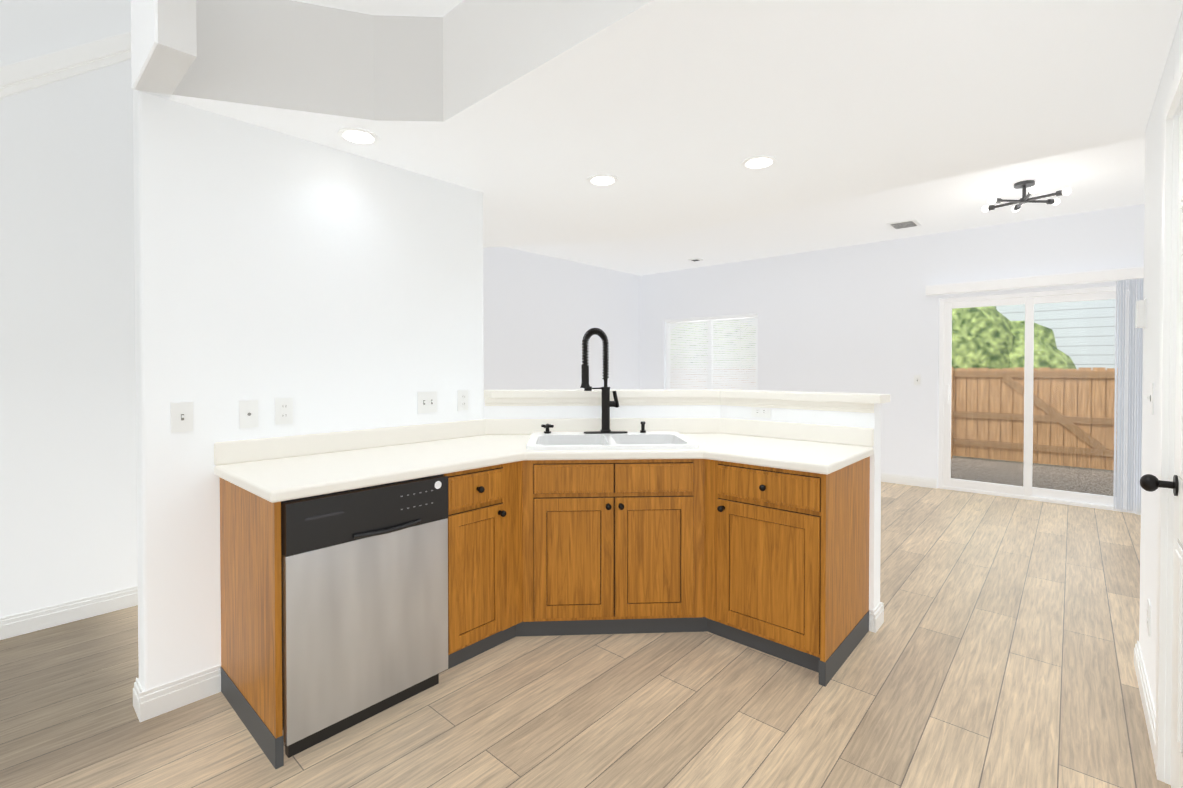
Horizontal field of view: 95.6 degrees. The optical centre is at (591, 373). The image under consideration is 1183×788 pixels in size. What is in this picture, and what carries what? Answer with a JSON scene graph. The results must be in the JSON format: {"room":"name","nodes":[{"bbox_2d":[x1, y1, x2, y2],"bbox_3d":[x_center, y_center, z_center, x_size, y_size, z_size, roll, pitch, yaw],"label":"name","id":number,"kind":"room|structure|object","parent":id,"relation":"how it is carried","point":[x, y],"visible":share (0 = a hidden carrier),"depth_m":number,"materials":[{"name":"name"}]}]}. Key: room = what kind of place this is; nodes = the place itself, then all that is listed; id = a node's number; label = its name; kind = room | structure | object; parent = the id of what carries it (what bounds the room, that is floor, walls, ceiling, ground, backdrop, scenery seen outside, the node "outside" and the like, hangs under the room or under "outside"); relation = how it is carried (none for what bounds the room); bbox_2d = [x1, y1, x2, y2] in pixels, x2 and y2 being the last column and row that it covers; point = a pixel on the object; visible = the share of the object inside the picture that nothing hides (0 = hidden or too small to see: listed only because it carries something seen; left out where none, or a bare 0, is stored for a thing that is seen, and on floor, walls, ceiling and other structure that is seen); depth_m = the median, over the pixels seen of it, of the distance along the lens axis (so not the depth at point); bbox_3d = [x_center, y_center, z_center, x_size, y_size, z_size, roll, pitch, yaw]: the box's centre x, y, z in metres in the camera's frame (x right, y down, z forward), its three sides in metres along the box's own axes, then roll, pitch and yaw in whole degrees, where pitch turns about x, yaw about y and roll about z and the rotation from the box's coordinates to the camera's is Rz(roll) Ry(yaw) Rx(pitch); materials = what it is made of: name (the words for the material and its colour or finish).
{"room":"kitchen","nodes":[
{"label":"kitchen","id":0,"kind":"room"},
{"bbox_2d":[0,0,137,617],"bbox_3d":[-2.896,-0.525,2.581,0.115,3.600,5.600,1,1,42],"label":"wall","id":1,"kind":"structure","parent":0,"point":[68,495],"depth_m":2.73,"materials":[{"name":"white paint"}]},
{"bbox_2d":[0,31,130,97],"bbox_3d":[-2.818,-1.383,2.549,0.030,1.875,2.265,1,1,42],"label":"trim","id":2,"kind":"structure","parent":1,"relation":"attached to","point":[25,75],"depth_m":2.70,"materials":[{"name":"white"}]},
{"bbox_2d":[133,89,483,690],"bbox_3d":[-1.188,-0.100,2.591,0.120,2.750,1.550,1,1,42],"label":"wall","id":3,"kind":"structure","parent":0,"point":[327,289],"depth_m":2.26,"materials":[{"name":"white paint"}]},
{"bbox_2d":[170,401,193,432],"bbox_3d":[-1.573,0.166,2.063,0.016,0.118,0.072,1,1,42],"label":"light switch","id":4,"kind":"object","parent":3,"relation":"attached to","point":[182,416],"visible":1,"depth_m":2.06,"materials":[{"name":"white plastic"}]},
{"bbox_2d":[239,400,258,428],"bbox_3d":[-1.426,0.167,2.233,0.007,0.118,0.072,1,1,42],"label":"jack","id":5,"kind":"object","parent":3,"relation":"attached to","point":[248,413],"visible":1,"depth_m":2.23,"materials":[{"name":"white plastic"}]},
{"bbox_2d":[275,397,292,424],"bbox_3d":[-1.337,0.161,2.332,0.008,0.118,0.072,1,1,42],"label":"electrical outlet","id":6,"kind":"object","parent":3,"relation":"attached to","point":[283,410],"visible":1,"depth_m":2.33,"materials":[{"name":"white plastic"}]},
{"bbox_2d":[417,391,437,413],"bbox_3d":[-0.868,0.150,2.848,0.016,0.118,0.118,1,1,42],"label":"light switch","id":7,"kind":"object","parent":3,"relation":"attached to","point":[427,401],"visible":1,"depth_m":2.85,"materials":[{"name":"white plastic"}]},
{"bbox_2d":[457,390,468,410],"bbox_3d":[-0.721,0.148,3.017,0.008,0.118,0.072,1,1,42],"label":"electrical outlet","id":8,"kind":"object","parent":3,"relation":"attached to","point":[462,400],"visible":1,"depth_m":3.01,"materials":[{"name":"white plastic"}]},
{"bbox_2d":[0,472,1155,763],"bbox_3d":[0.622,1.228,2.130,8.250,0.105,9.600,1,1,42],"label":"baseboard","id":9,"kind":"structure","parent":3,"relation":"attached to","point":[160,700],"depth_m":2.58,"materials":[{"name":"white wood"}]},
{"bbox_2d":[483,247,639,389],"bbox_3d":[-0.578,-0.153,7.037,0.115,2.750,4.120,1,1,42],"label":"wall","id":10,"kind":"structure","parent":0,"point":[542,314],"depth_m":7.04,"materials":[{"name":"white paint"}]},
{"bbox_2d":[0,482,1170,787],"bbox_3d":[0.617,1.329,2.237,8.400,0.100,9.750,1,1,42],"label":"floor","id":11,"kind":"structure","parent":0,"point":[996,648],"depth_m":2.08,"materials":[{"name":"brown wood"}]},
{"bbox_2d":[281,474,447,757],"bbox_3d":[-1.014,0.847,2.171,0.655,0.866,0.611,1,1,42],"label":"dishwasher","id":12,"kind":"object","parent":11,"relation":"on","point":[364,575],"visible":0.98,"depth_m":1.93,"materials":[{"name":"silver metal"}]},
{"bbox_2d":[439,463,511,673],"bbox_3d":[-0.730,0.839,2.534,0.644,0.874,0.299,1,1,42],"label":"base cabinet","id":13,"kind":"object","parent":11,"relation":"on","point":[479,562],"depth_m":2.33,"materials":[{"name":"brown wood"}]},
{"bbox_2d":[520,459,699,635],"bbox_3d":[0.108,0.838,2.552,0.611,0.874,0.611,1,1,42],"label":"base cabinet","id":14,"kind":"object","parent":11,"relation":"on","point":[607,546],"depth_m":2.54,"materials":[{"name":"brown wood"}]},
{"bbox_2d":[214,418,701,502],"bbox_3d":[-0.270,0.333,2.584,1.259,0.134,2.319,1,1,42],"label":"countertop","id":15,"kind":"structure","parent":14,"relation":"on","point":[278,469],"depth_m":2.40,"materials":[{"name":"white stone"}]},
{"bbox_2d":[580,328,627,433],"bbox_3d":[0.054,0.038,3.014,0.193,0.594,0.272,1,1,42],"label":"faucet","id":16,"kind":"object","parent":15,"relation":"on","point":[607,403],"visible":1,"depth_m":3.02,"materials":[{"name":"black metal"}]},
{"bbox_2d":[526,431,698,449],"bbox_3d":[0.092,0.431,2.834,0.840,0.185,0.560,0,1,-3],"label":"sink","id":17,"kind":"object","parent":15,"relation":"in","point":[614,441],"visible":0.5,"depth_m":2.96,"materials":[{"name":"white ceramic"}]},
{"bbox_2d":[541,424,553,433],"bbox_3d":[-0.250,0.308,3.039,0.062,0.054,0.062,0,1,-23],"label":"valve","id":18,"kind":"object","parent":17,"relation":"on","point":[547,427],"visible":1,"depth_m":3.03,"materials":[{"name":"black metal"}]},
{"bbox_2d":[640,421,645,432],"bbox_3d":[0.295,0.304,3.053,0.056,0.062,0.056,1,1,42],"label":"soap dispenser","id":19,"kind":"object","parent":17,"relation":"on","point":[642,430],"visible":1,"depth_m":3.06,"materials":[{"name":"black metal"}]},
{"bbox_2d":[700,456,869,686],"bbox_3d":[0.933,0.838,2.617,0.606,0.874,0.665,1,1,42],"label":"base cabinet","id":20,"kind":"object","parent":11,"relation":"on","point":[772,561],"depth_m":2.37,"materials":[{"name":"brown wood"}]},
{"bbox_2d":[610,417,873,474],"bbox_3d":[0.740,0.331,2.766,1.140,0.134,0.699,1,1,42],"label":"countertop","id":21,"kind":"structure","parent":20,"relation":"on","point":[805,447],"depth_m":2.70,"materials":[{"name":"white stone"}]},
{"bbox_2d":[131,0,1182,275],"bbox_3d":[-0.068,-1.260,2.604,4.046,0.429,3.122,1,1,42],"label":"ceiling","id":22,"kind":"structure","parent":0,"point":[527,118],"depth_m":2.10,"materials":[{"name":"white paint"}]},
{"bbox_2d":[337,127,379,144],"bbox_3d":[-1.019,-1.038,2.346,0.170,0.008,0.170,1,1,42],"label":"recessed light","id":23,"kind":"object","parent":22,"relation":"in","point":[358,136],"visible":1,"depth_m":2.33,"materials":[{"name":"white"}]},
{"bbox_2d":[587,174,617,185],"bbox_3d":[0.060,-1.044,2.893,0.170,0.008,0.170,1,1,42],"label":"recessed light","id":24,"kind":"object","parent":22,"relation":"in","point":[602,180],"visible":1,"depth_m":2.88,"materials":[{"name":"white"}]},
{"bbox_2d":[688,258,702,261],"bbox_3d":[1.389,-1.522,7.156,0.150,0.013,0.150,1,1,42],"label":"ceiling vent","id":25,"kind":"object","parent":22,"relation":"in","point":[695,259],"visible":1,"depth_m":7.14,"materials":[{"name":"white metal"}]},
{"bbox_2d":[741,155,776,169],"bbox_3d":[0.826,-1.042,2.644,0.170,0.008,0.170,1,1,42],"label":"recessed light","id":26,"kind":"object","parent":22,"relation":"in","point":[759,162],"visible":1,"depth_m":2.63,"materials":[{"name":"white"}]},
{"bbox_2d":[886,219,920,229],"bbox_3d":[3.150,-1.504,5.405,0.250,0.009,0.300,1,1,42],"label":"ceiling vent","id":27,"kind":"object","parent":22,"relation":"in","point":[904,224],"visible":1,"depth_m":5.38,"materials":[{"name":"white metal"}]},
{"bbox_2d":[982,180,1071,211],"bbox_3d":[3.382,-1.409,4.190,0.554,0.168,0.552,1,1,42],"label":"pendant light fixture","id":28,"kind":"object","parent":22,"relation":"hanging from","point":[1023,186],"visible":1,"depth_m":4.18,"materials":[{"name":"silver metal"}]},
{"bbox_2d":[484,404,880,612],"bbox_3d":[0.382,0.705,2.978,1.950,1.130,1.110,1,1,42],"label":"wall","id":29,"kind":"structure","parent":0,"point":[867,420],"depth_m":2.96,"materials":[{"name":"white paint"}]},
{"bbox_2d":[484,389,890,412],"bbox_3d":[0.390,0.144,2.981,2.020,0.092,1.156,1,1,42],"label":"bar ledge","id":30,"kind":"structure","parent":29,"relation":"on","point":[839,402],"depth_m":3.12,"materials":[{"name":"white stone"}]},
{"bbox_2d":[751,407,770,417],"bbox_3d":[0.958,0.212,3.033,0.118,0.072,0.008,1,1,42],"label":"outlet","id":31,"kind":"object","parent":29,"relation":"attached to","point":[758,412],"visible":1,"depth_m":3.03,"materials":[{"name":"white plastic"}]},
{"bbox_2d":[640,204,1144,513],"bbox_3d":[3.828,-0.138,5.768,8.365,2.750,0.120,1,1,42],"label":"wall","id":32,"kind":"structure","parent":0,"point":[862,318],"depth_m":6.12,"materials":[{"name":"white paint"}]},
{"bbox_2d":[666,317,757,389],"bbox_3d":[1.685,-0.265,7.664,1.486,1.096,0.120,1,1,42],"label":"window","id":33,"kind":"structure","parent":32,"relation":"in","point":[709,341],"depth_m":7.67,"materials":[{"name":"white plastic"}]},
{"bbox_2d":[665,314,757,389],"bbox_3d":[1.673,-0.277,7.651,1.474,1.069,0.040,1,1,42],"label":"window blind","id":34,"kind":"object","parent":33,"relation":"attached to","point":[678,367],"visible":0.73,"depth_m":7.61,"materials":[{"name":"white plastic"}]},
{"bbox_2d":[913,375,920,384],"bbox_3d":[3.583,0.066,5.898,0.072,0.118,0.016,1,1,42],"label":"light switch","id":35,"kind":"object","parent":32,"relation":"attached to","point":[916,379],"visible":1,"depth_m":5.90,"materials":[{"name":"white plastic"}]},
{"bbox_2d":[951,305,1024,484],"bbox_3d":[4.071,0.211,5.525,0.608,1.812,0.004,1,1,42],"label":"glass","id":36,"kind":"object","parent":32,"relation":"attached to","point":[1014,305],"depth_m":5.50,"materials":[{"name":"clear glass"}]},
{"bbox_2d":[925,267,1143,295],"bbox_3d":[4.272,-0.891,5.206,1.765,0.100,0.103,1,1,42],"label":"rail","id":37,"kind":"object","parent":32,"relation":"attached to","point":[1113,275],"visible":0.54,"depth_m":5.13,"materials":[{"name":"white plastic"}]},
{"bbox_2d":[938,284,1136,512],"bbox_3d":[4.317,0.219,5.299,1.501,2.048,0.130,1,1,42],"label":"frame","id":38,"kind":"object","parent":32,"relation":"attached to","point":[1027,490],"visible":0.83,"depth_m":5.30,"materials":[{"name":"white plastic"}]},
{"bbox_2d":[1032,300,1117,494],"bbox_3d":[4.593,0.216,5.103,0.603,1.812,0.004,1,1,42],"label":"glass","id":39,"kind":"object","parent":32,"relation":"attached to","point":[1036,395],"depth_m":5.10,"materials":[{"name":"clear glass"}]},
{"bbox_2d":[1113,279,1143,512],"bbox_3d":[4.803,0.192,4.740,0.258,2.055,0.088,1,1,42],"label":"vertical blinds","id":40,"kind":"object","parent":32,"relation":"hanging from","point":[1119,406],"visible":0.56,"depth_m":4.77,"materials":[{"name":"plastic"}]},
{"bbox_2d":[1139,9,1182,777],"bbox_3d":[0.390,-0.069,0.004,0.125,2.750,6.150,1,1,42],"label":"wall","id":41,"kind":"structure","parent":0,"point":[1151,338],"depth_m":1.83,"materials":[{"name":"white paint"}]},
{"bbox_2d":[1135,299,1146,328],"bbox_3d":[2.308,-0.251,2.252,0.028,0.120,0.085,1,1,42],"label":"thermostat","id":42,"kind":"object","parent":41,"relation":"attached to","point":[1141,315],"visible":1,"depth_m":2.22,"materials":[{"name":"white plastic"}]},
{"bbox_2d":[1146,599,1150,636],"bbox_3d":[2.108,0.922,2.028,0.008,0.118,0.072,1,1,42],"label":"electrical outlet","id":43,"kind":"object","parent":41,"relation":"attached to","point":[1148,623],"visible":1,"depth_m":2.01,"materials":[{"name":"white plastic"}]},
{"bbox_2d":[1147,383,1153,414],"bbox_3d":[2.105,0.092,2.021,0.016,0.118,0.072,1,1,42],"label":"light switch","id":44,"kind":"object","parent":41,"relation":"attached to","point":[1151,397],"visible":1,"depth_m":2.00,"materials":[{"name":"white plastic"}]},
{"bbox_2d":[1140,110,1182,787],"bbox_3d":[1.593,0.248,1.456,0.115,2.068,0.600,1,1,42],"label":"pantry door","id":45,"kind":"structure","parent":41,"relation":"in","point":[1150,482],"depth_m":1.56,"materials":[{"name":"white wood"}]},
{"bbox_2d":[1155,53,1182,784],"bbox_3d":[1.638,0.220,1.417,0.131,2.137,0.719,1,1,42],"label":"door frame","id":46,"kind":"structure","parent":41,"relation":"attached to","point":[1166,444],"depth_m":1.68,"materials":[{"name":"white wood"}]},
{"label":"outside","id":47,"kind":"structure","parent":0,"visible":0},
{"bbox_2d":[951,456,1113,495],"bbox_3d":[8.489,1.407,11.748,21.000,0.200,14.980,1,1,42],"label":"ground","id":48,"kind":"structure","parent":47,"point":[1041,482],"depth_m":7.19,"materials":[{"name":"grey concrete"}]},
{"bbox_2d":[670,306,1076,369],"bbox_3d":[4.977,0.097,11.707,8.362,3.444,2.448,1,1,42],"label":"bush","id":49,"kind":"object","parent":48,"relation":"on","point":[1006,336],"depth_m":9.11,"materials":[{"name":"green plant"}]},
{"bbox_2d":[670,367,1117,469],"bbox_3d":[6.088,0.617,8.319,12.000,1.460,0.124,1,1,42],"label":"fence","id":50,"kind":"object","parent":48,"relation":"on","point":[996,445],"depth_m":7.89,"materials":[{"name":"brown wood"}]},
{"bbox_2d":[672,299,1117,369],"bbox_3d":[10.433,-2.262,11.625,18.000,7.140,4.500,1,1,42],"label":"house","id":51,"kind":"structure","parent":48,"relation":"on","point":[1085,329],"depth_m":9.88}
]}

